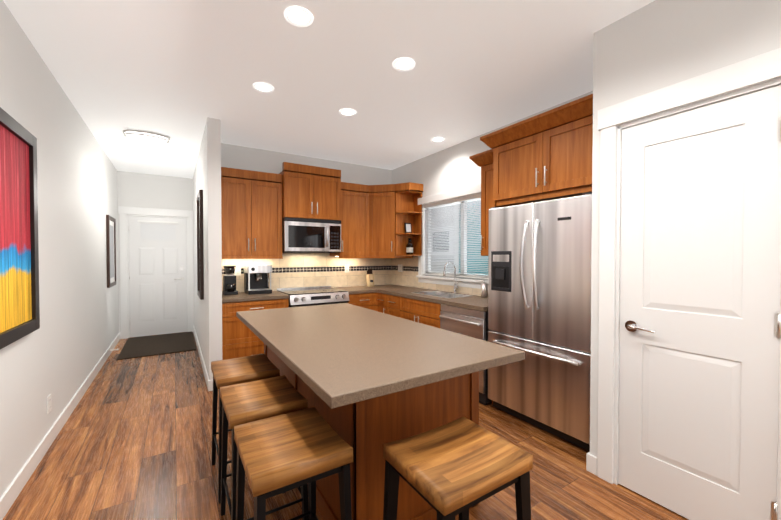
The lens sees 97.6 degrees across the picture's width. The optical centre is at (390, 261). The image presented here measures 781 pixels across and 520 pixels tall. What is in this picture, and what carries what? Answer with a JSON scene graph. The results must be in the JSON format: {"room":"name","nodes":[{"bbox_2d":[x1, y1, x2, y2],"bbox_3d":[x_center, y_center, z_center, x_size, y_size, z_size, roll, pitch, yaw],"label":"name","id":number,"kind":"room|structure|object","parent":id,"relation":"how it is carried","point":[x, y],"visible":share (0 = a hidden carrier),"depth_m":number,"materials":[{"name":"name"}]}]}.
{"room":"kitchen","nodes":[
{"label":"kitchen","id":0,"kind":"room"},
{"bbox_2d":[0,0,118,496],"bbox_3d":[-1.746,-0.029,1.204,0.120,2.740,10.470,-1,1,-32],"label":"wall","id":1,"kind":"structure","parent":0,"point":[57,355],"depth_m":2.63,"materials":[{"name":"grey paint"}]},
{"bbox_2d":[0,107,39,348],"bbox_3d":[-1.811,-0.164,1.463,0.045,1.200,1.620,-1,1,-32],"label":"abstract painting","id":2,"kind":"object","parent":1,"relation":"attached to","point":[19,287],"visible":1,"depth_m":1.92,"materials":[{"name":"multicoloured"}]},
{"bbox_2d":[47,394,51,413],"bbox_3d":[-2.446,1.021,2.452,0.009,0.115,0.075,-1,1,-32],"label":"outlet","id":3,"kind":"object","parent":1,"relation":"attached to","point":[49,406],"visible":1,"depth_m":2.44,"materials":[{"name":"white plastic"}]},
{"bbox_2d":[0,332,120,519],"bbox_3d":[-1.651,1.285,1.214,0.030,0.110,10.350,-1,1,-32],"label":"baseboard","id":4,"kind":"structure","parent":1,"relation":"attached to","point":[11,493],"depth_m":2.34,"materials":[{"name":"white paint"}]},
{"bbox_2d":[106,215,115,287],"bbox_3d":[-3.966,-0.136,4.857,0.030,0.980,0.620,-1,1,-32],"label":"framed picture","id":5,"kind":"object","parent":1,"relation":"attached to","point":[111,246],"visible":1,"depth_m":4.79,"materials":[{"name":"brown"}]},
{"bbox_2d":[117,171,193,331],"bbox_3d":[-4.013,-0.102,5.893,1.060,2.740,0.120,-1,1,-32],"label":"wall","id":6,"kind":"structure","parent":0,"point":[141,190],"depth_m":5.78,"materials":[{"name":"grey paint"}]},
{"bbox_2d":[118,206,193,338],"bbox_3d":[-4.003,0.185,5.889,1.048,2.165,0.144,-1,1,-32],"label":"door frame","id":7,"kind":"structure","parent":6,"relation":"attached to","point":[123,211],"depth_m":5.68,"materials":[{"name":"white paint"}]},
{"bbox_2d":[128,216,186,337],"bbox_3d":[-3.970,0.255,5.852,0.832,2.010,0.104,-1,1,-32],"label":"front door","id":8,"kind":"structure","parent":6,"relation":"in","point":[157,252],"depth_m":5.85,"materials":[{"name":"white paint"}]},
{"bbox_2d":[193,117,222,379],"bbox_3d":[-2.659,-0.086,4.856,0.120,2.740,3.320,-1,1,-32],"label":"wall","id":9,"kind":"structure","parent":0,"point":[208,307],"depth_m":3.47,"materials":[{"name":"grey paint"}]},
{"bbox_2d":[197,189,203,299],"bbox_3d":[-2.358,-0.197,4.228,0.035,1.280,0.600,-1,1,-32],"label":"mirror","id":10,"kind":"object","parent":9,"relation":"attached to","point":[200,282],"visible":1,"depth_m":3.98,"materials":[{"name":"brown mirror"}]},
{"bbox_2d":[193,326,212,390],"bbox_3d":[-2.672,1.230,4.789,0.034,0.110,3.214,-1,1,-32],"label":"baseboard","id":11,"kind":"structure","parent":9,"relation":"attached to","point":[209,383],"depth_m":3.96,"materials":[{"name":"white paint"}]},
{"bbox_2d":[221,143,391,290],"bbox_3d":[-1.043,-0.087,4.919,2.680,2.740,0.120,-1,1,-32],"label":"wall","id":12,"kind":"structure","parent":0,"point":[246,158],"depth_m":4.58,"materials":[{"name":"grey paint"}]},
{"bbox_2d":[221,167,282,257],"bbox_3d":[-1.740,-0.570,4.192,0.728,1.007,0.348,-1,1,-32],"label":"upper cabinet","id":13,"kind":"object","parent":12,"relation":"attached to","point":[256,207],"depth_m":4.04,"materials":[{"name":"brown wood"}]},
{"bbox_2d":[222,253,389,291],"bbox_3d":[-1.059,0.132,4.834,2.556,0.502,0.009,-1,1,-32],"label":"tile backsplash","id":14,"kind":"structure","parent":12,"relation":"attached to","point":[291,270],"depth_m":4.83,"materials":[{"name":"beige tile"}]},
{"bbox_2d":[234,266,240,275],"bbox_3d":[-1.914,0.123,4.279,0.075,0.115,0.009,-1,1,-32],"label":"outlet","id":15,"kind":"object","parent":14,"relation":"attached to","point":[237,271],"visible":0.96,"depth_m":4.28,"materials":[{"name":"white plastic"}]},
{"bbox_2d":[345,265,348,272],"bbox_3d":[-0.646,0.110,5.081,0.075,0.115,0.009,-1,1,-32],"label":"outlet","id":16,"kind":"object","parent":14,"relation":"attached to","point":[346,268],"visible":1,"depth_m":5.08,"materials":[{"name":"white plastic"}]},
{"bbox_2d":[273,162,340,220],"bbox_3d":[-1.093,-0.883,4.555,0.756,0.673,0.418,-1,1,-32],"label":"upper cabinet","id":17,"kind":"object","parent":12,"relation":"attached to","point":[308,192],"depth_m":4.35,"materials":[{"name":"brown wood"}]},
{"bbox_2d":[282,217,340,252],"bbox_3d":[-1.079,-0.328,4.542,0.752,0.431,0.469,-1,1,-32],"label":"over-the-range microwave","id":18,"kind":"object","parent":17,"relation":"attached to","point":[302,235],"visible":1,"depth_m":4.36,"materials":[{"name":"grey metal"}]},
{"bbox_2d":[330,182,364,257],"bbox_3d":[-0.567,-0.581,4.911,0.504,1.007,0.385,-1,1,-32],"label":"upper cabinet","id":19,"kind":"object","parent":12,"relation":"attached to","point":[352,195],"depth_m":4.76,"materials":[{"name":"brown wood"}]},
{"bbox_2d":[365,184,396,257],"bbox_3d":[-0.235,-0.582,4.979,0.338,1.007,0.626,-1,1,-32],"label":"upper cabinet","id":20,"kind":"object","parent":12,"relation":"attached to","point":[380,200],"depth_m":4.85,"materials":[{"name":"brown wood"}]},
{"bbox_2d":[3,0,654,178],"bbox_3d":[-0.115,-1.440,2.214,3.980,0.050,10.470,-1,1,-32],"label":"ceiling","id":21,"kind":"structure","parent":0,"point":[177,72],"depth_m":2.53,"materials":[{"name":"white paint"}]},
{"bbox_2d":[123,130,169,142],"bbox_3d":[-2.776,-1.406,3.897,0.440,0.069,0.250,-1,1,-32],"label":"light","id":22,"kind":"object","parent":21,"relation":"attached to","point":[145,136],"visible":1,"depth_m":3.83,"materials":[{"name":"white glass"}]},
{"bbox_2d":[253,82,273,92],"bbox_3d":[-1.039,-1.421,2.795,0.164,0.005,0.164,-1,1,-32],"label":"recessed light","id":23,"kind":"object","parent":21,"relation":"in","point":[264,87],"visible":1,"depth_m":2.79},
{"bbox_2d":[284,6,312,26],"bbox_3d":[-0.529,-1.408,1.970,0.164,0.005,0.164,-1,1,-32],"label":"recessed light","id":24,"kind":"object","parent":21,"relation":"in","point":[299,16],"visible":1,"depth_m":1.97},
{"bbox_2d":[339,108,356,115],"bbox_3d":[-0.408,-1.428,3.277,0.164,0.005,0.164,-1,1,-32],"label":"recessed light","id":25,"kind":"object","parent":21,"relation":"in","point":[346,112],"visible":1,"depth_m":3.28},
{"bbox_2d":[393,58,414,70],"bbox_3d":[0.096,-1.416,2.460,0.164,0.005,0.164,-1,1,-32],"label":"recessed light","id":26,"kind":"object","parent":21,"relation":"in","point":[401,64],"visible":1,"depth_m":2.46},
{"bbox_2d":[431,137,444,141],"bbox_3d":[0.562,-1.440,4.044,0.164,0.005,0.164,-1,1,-32],"label":"recessed light","id":27,"kind":"object","parent":21,"relation":"in","point":[437,139],"visible":1,"depth_m":4.04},
{"bbox_2d":[3,331,688,519],"bbox_3d":[-0.115,1.349,2.257,3.980,0.050,10.470,-1,1,-32],"label":"floor","id":28,"kind":"structure","parent":0,"point":[133,440],"depth_m":2.21,"materials":[{"name":"brown wood"}]},
{"bbox_2d":[116,332,195,359],"bbox_3d":[-3.556,1.271,5.274,0.910,0.012,1.370,-1,1,-32],"label":"doormat","id":29,"kind":"object","parent":28,"relation":"on","point":[136,347],"visible":0.96,"depth_m":5.14,"materials":[{"name":"brown fabric"}]},
{"bbox_2d":[211,354,279,503],"bbox_3d":[-0.915,0.989,2.142,0.337,0.674,0.434,-1,1,-32],"label":"stool","id":30,"kind":"object","parent":28,"relation":"on","point":[232,371],"visible":0.71,"depth_m":2.08,"materials":[{"name":"brown wood"}]},
{"bbox_2d":[222,298,288,359],"bbox_3d":[-1.669,0.867,4.099,0.726,0.858,0.618,-1,1,-32],"label":"base cabinet","id":31,"kind":"object","parent":28,"relation":"on","point":[240,338],"depth_m":3.75,"materials":[{"name":"brown wood"}]},
{"bbox_2d":[222,290,288,302],"bbox_3d":[-1.666,0.416,4.088,0.725,0.040,0.628,-1,1,-32],"label":"countertop","id":32,"kind":"structure","parent":31,"relation":"on","point":[242,296],"depth_m":3.88,"materials":[{"name":"beige stone"}]},
{"bbox_2d":[222,266,237,294],"bbox_3d":[-1.919,0.225,4.091,0.150,0.340,0.197,-1,1,-32],"label":"coffee grinder","id":33,"kind":"object","parent":32,"relation":"on","point":[229,282],"visible":1,"depth_m":4.06,"materials":[{"name":"black plastic"}]},
{"bbox_2d":[244,264,271,294],"bbox_3d":[-1.625,0.218,4.206,0.278,0.350,0.372,-1,1,-32],"label":"coffee machine","id":34,"kind":"object","parent":32,"relation":"on","point":[256,278],"visible":0.96,"depth_m":4.17,"materials":[{"name":"silver plastic"}]},
{"bbox_2d":[220,375,308,519],"bbox_3d":[-0.643,0.996,1.711,0.337,0.674,0.434,-1,1,-32],"label":"stool","id":35,"kind":"object","parent":28,"relation":"on","point":[248,402],"visible":0.73,"depth_m":1.63,"materials":[{"name":"brown wood"}]},
{"bbox_2d":[264,344,275,365],"bbox_3d":[-0.589,0.886,2.857,0.762,0.858,0.641,-1,1,-32],"label":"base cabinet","id":36,"kind":"object","parent":28,"relation":"on","point":[268,352],"depth_m":2.78,"materials":[{"name":"brown wood"}]},
{"bbox_2d":[276,355,303,395],"bbox_3d":[-0.297,0.893,2.395,0.762,0.858,0.686,-1,1,-32],"label":"base cabinet","id":37,"kind":"object","parent":28,"relation":"on","point":[284,369],"depth_m":2.30,"materials":[{"name":"brown wood"}]},
{"bbox_2d":[234,407,352,519],"bbox_3d":[-0.382,1.002,1.302,0.337,0.674,0.434,-1,1,-32],"label":"stool","id":38,"kind":"object","parent":28,"relation":"on","point":[286,452],"visible":1,"depth_m":1.22,"materials":[{"name":"brown wood"}]},
{"bbox_2d":[277,286,348,306],"bbox_3d":[-1.011,0.815,4.453,0.754,0.910,0.666,-1,1,-32],"label":"range","id":39,"kind":"object","parent":28,"relation":"on","point":[310,296],"visible":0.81,"depth_m":4.25,"materials":[{"name":"grey metal"}]},
{"bbox_2d":[348,293,377,310],"bbox_3d":[-0.507,0.856,4.808,0.468,0.858,0.663,-1,1,-32],"label":"base cabinet","id":40,"kind":"object","parent":28,"relation":"on","point":[365,300],"depth_m":4.58,"materials":[{"name":"brown wood"}]},
{"bbox_2d":[332,286,376,293],"bbox_3d":[-0.533,0.405,4.805,0.431,0.040,0.628,-1,1,-32],"label":"countertop","id":41,"kind":"structure","parent":40,"relation":"on","point":[353,289],"depth_m":4.67,"materials":[{"name":"beige stone"}]},
{"bbox_2d":[378,293,385,313],"bbox_3d":[0.129,0.857,4.743,0.658,0.858,0.257,-1,1,-32],"label":"base cabinet","id":42,"kind":"object","parent":28,"relation":"on","point":[381,297],"depth_m":4.59,"materials":[{"name":"brown wood"}]},
{"bbox_2d":[300,371,478,519],"bbox_3d":[-0.005,0.900,1.933,0.762,0.858,0.641,-1,1,-32],"label":"base cabinet","id":43,"kind":"object","parent":28,"relation":"on","point":[365,430],"depth_m":1.62,"materials":[{"name":"brown wood"}]},
{"bbox_2d":[236,303,524,408],"bbox_3d":[-0.311,0.445,2.231,0.995,0.040,2.020,-1,1,-32],"label":"countertop","id":44,"kind":"structure","parent":43,"relation":"on","point":[332,356],"depth_m":1.66,"materials":[{"name":"beige stone"}]},
{"bbox_2d":[386,294,440,317],"bbox_3d":[0.295,0.860,4.518,0.618,0.858,0.421,-1,1,-32],"label":"base cabinet","id":45,"kind":"object","parent":28,"relation":"on","point":[395,305],"depth_m":4.12,"materials":[{"name":"brown wood"}]},
{"bbox_2d":[361,284,487,311],"bbox_3d":[0.423,0.493,4.293,0.636,0.207,2.518,-1,1,-32],"label":"countertop","id":46,"kind":"structure","parent":45,"relation":"on","point":[473,302],"depth_m":3.97,"materials":[{"name":"beige stone"}]},
{"bbox_2d":[366,269,374,286],"bbox_3d":[-0.305,0.244,5.141,0.090,0.268,0.113,-1,1,-32],"label":"knife block","id":47,"kind":"object","parent":46,"relation":"on","point":[370,278],"visible":1,"depth_m":5.12,"materials":[{"name":"brown wood"}]},
{"bbox_2d":[443,261,457,292],"bbox_3d":[0.736,0.196,4.136,0.220,0.396,0.094,-1,1,-32],"label":"gooseneck faucet","id":48,"kind":"object","parent":46,"relation":"on","point":[455,285],"visible":1,"depth_m":4.18,"materials":[{"name":"silver metal"}]},
{"bbox_2d":[480,280,487,296],"bbox_3d":[1.054,0.304,3.774,0.098,0.191,0.131,-1,1,-32],"label":"soap dispenser","id":49,"kind":"object","parent":46,"relation":"on","point":[483,289],"visible":0.58,"depth_m":3.79,"materials":[{"name":"silver metal"}]},
{"bbox_2d":[402,309,440,327],"bbox_3d":[0.579,0.976,4.071,0.618,0.640,0.759,-1,1,-32],"label":"base cabinet","id":50,"kind":"object","parent":28,"relation":"on","point":[432,318],"depth_m":3.76,"materials":[{"name":"brown wood"}]},
{"bbox_2d":[383,416,532,519],"bbox_3d":[0.232,1.003,1.217,0.434,0.674,0.337,-1,1,-32],"label":"stool","id":51,"kind":"object","parent":28,"relation":"on","point":[461,466],"visible":1,"depth_m":1.17,"materials":[{"name":"brown wood"}]},
{"bbox_2d":[439,304,491,404],"bbox_3d":[0.911,0.877,3.472,0.640,0.856,0.592,-1,1,-32],"label":"dishwasher","id":52,"kind":"object","parent":28,"relation":"on","point":[468,322],"visible":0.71,"depth_m":3.20,"materials":[{"name":"grey metal"}]},
{"bbox_2d":[488,192,591,451],"bbox_3d":[1.319,0.422,2.795,0.666,1.787,0.902,-1,1,-32],"label":"fridge","id":53,"kind":"object","parent":28,"relation":"on","point":[539,282],"visible":0.83,"depth_m":2.57,"materials":[{"name":"grey metal"}]},
{"bbox_2d":[392,91,592,289],"bbox_3d":[1.011,-0.074,4.065,0.120,2.740,3.520,-1,1,-32],"label":"wall","id":54,"kind":"structure","parent":0,"point":[454,167],"depth_m":4.36,"materials":[{"name":"grey paint"}]},
{"bbox_2d":[397,183,416,257],"bbox_3d":[0.023,-0.585,5.142,0.386,1.007,0.626,-1,1,-32],"label":"upper cabinet","id":55,"kind":"object","parent":54,"relation":"attached to","point":[406,195],"depth_m":4.87,"materials":[{"name":"brown wood"}]},
{"bbox_2d":[405,223,411,232],"bbox_3d":[0.248,-0.472,4.878,0.110,0.150,0.050,-1,1,-32],"label":"framed picture","id":56,"kind":"object","parent":55,"relation":"on","point":[408,228],"visible":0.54,"depth_m":4.86,"materials":[{"name":"black plastic"}]},
{"bbox_2d":[406,238,412,254],"bbox_3d":[0.272,-0.210,4.844,0.101,0.230,0.101,-1,1,-32],"label":"bottle","id":57,"kind":"object","parent":55,"relation":"on","point":[409,248],"visible":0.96,"depth_m":4.81,"materials":[{"name":"black glass"}]},
{"bbox_2d":[390,256,487,296],"bbox_3d":[0.693,0.160,4.447,0.009,0.458,2.490,-1,1,-32],"label":"tile backsplash","id":58,"kind":"structure","parent":54,"relation":"attached to","point":[408,277],"depth_m":5.03,"materials":[{"name":"beige tile"}]},
{"bbox_2d":[398,264,402,271],"bbox_3d":[0.149,0.107,5.286,0.009,0.115,0.120,-1,1,-32],"label":"outlet","id":59,"kind":"object","parent":58,"relation":"attached to","point":[400,267],"visible":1,"depth_m":5.27,"materials":[{"name":"white plastic"}]},
{"bbox_2d":[416,184,487,288],"bbox_3d":[0.835,-0.290,4.299,0.165,1.195,1.490,-1,1,-32],"label":"kitchen window","id":60,"kind":"structure","parent":54,"relation":"in","point":[463,203],"depth_m":4.32,"materials":[{"name":"white plastic"}]},
{"bbox_2d":[477,150,505,255],"bbox_3d":[1.138,-0.558,3.416,0.348,1.007,0.300,-1,1,-32],"label":"upper cabinet","id":61,"kind":"object","parent":54,"relation":"attached to","point":[482,159],"depth_m":3.40,"materials":[{"name":"brown wood"}]},
{"bbox_2d":[489,98,592,205],"bbox_3d":[1.413,-0.834,2.818,0.518,0.588,0.994,-1,1,-32],"label":"upper cabinet","id":62,"kind":"object","parent":54,"relation":"attached to","point":[545,156],"depth_m":2.66,"materials":[{"name":"brown wood"}]},
{"bbox_2d":[590,0,780,482],"bbox_3d":[2.491,-0.015,0.304,0.120,2.740,4.420,-1,1,-32],"label":"wall","id":63,"kind":"structure","parent":0,"point":[655,45],"depth_m":1.84,"materials":[{"name":"grey paint"}]},
{"bbox_2d":[597,48,780,519],"bbox_3d":[1.553,0.209,1.768,0.144,2.245,0.870,-1,1,-32],"label":"door frame","id":64,"kind":"structure","parent":63,"relation":"attached to","point":[759,69],"depth_m":2.01,"materials":[{"name":"white paint"}]},
{"bbox_2d":[618,85,780,519],"bbox_3d":[1.515,0.279,1.740,0.098,2.090,0.638,-1,1,-32],"label":"pantry door","id":65,"kind":"structure","parent":63,"relation":"in","point":[700,304],"depth_m":1.70,"materials":[{"name":"white paint"}]},
{"label":"outside","id":66,"kind":"structure","parent":0,"visible":0},
{"bbox_2d":[431,202,487,274],"bbox_3d":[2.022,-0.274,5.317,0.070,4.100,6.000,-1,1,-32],"label":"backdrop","id":67,"kind":"structure","parent":66,"point":[458,247],"depth_m":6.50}
]}

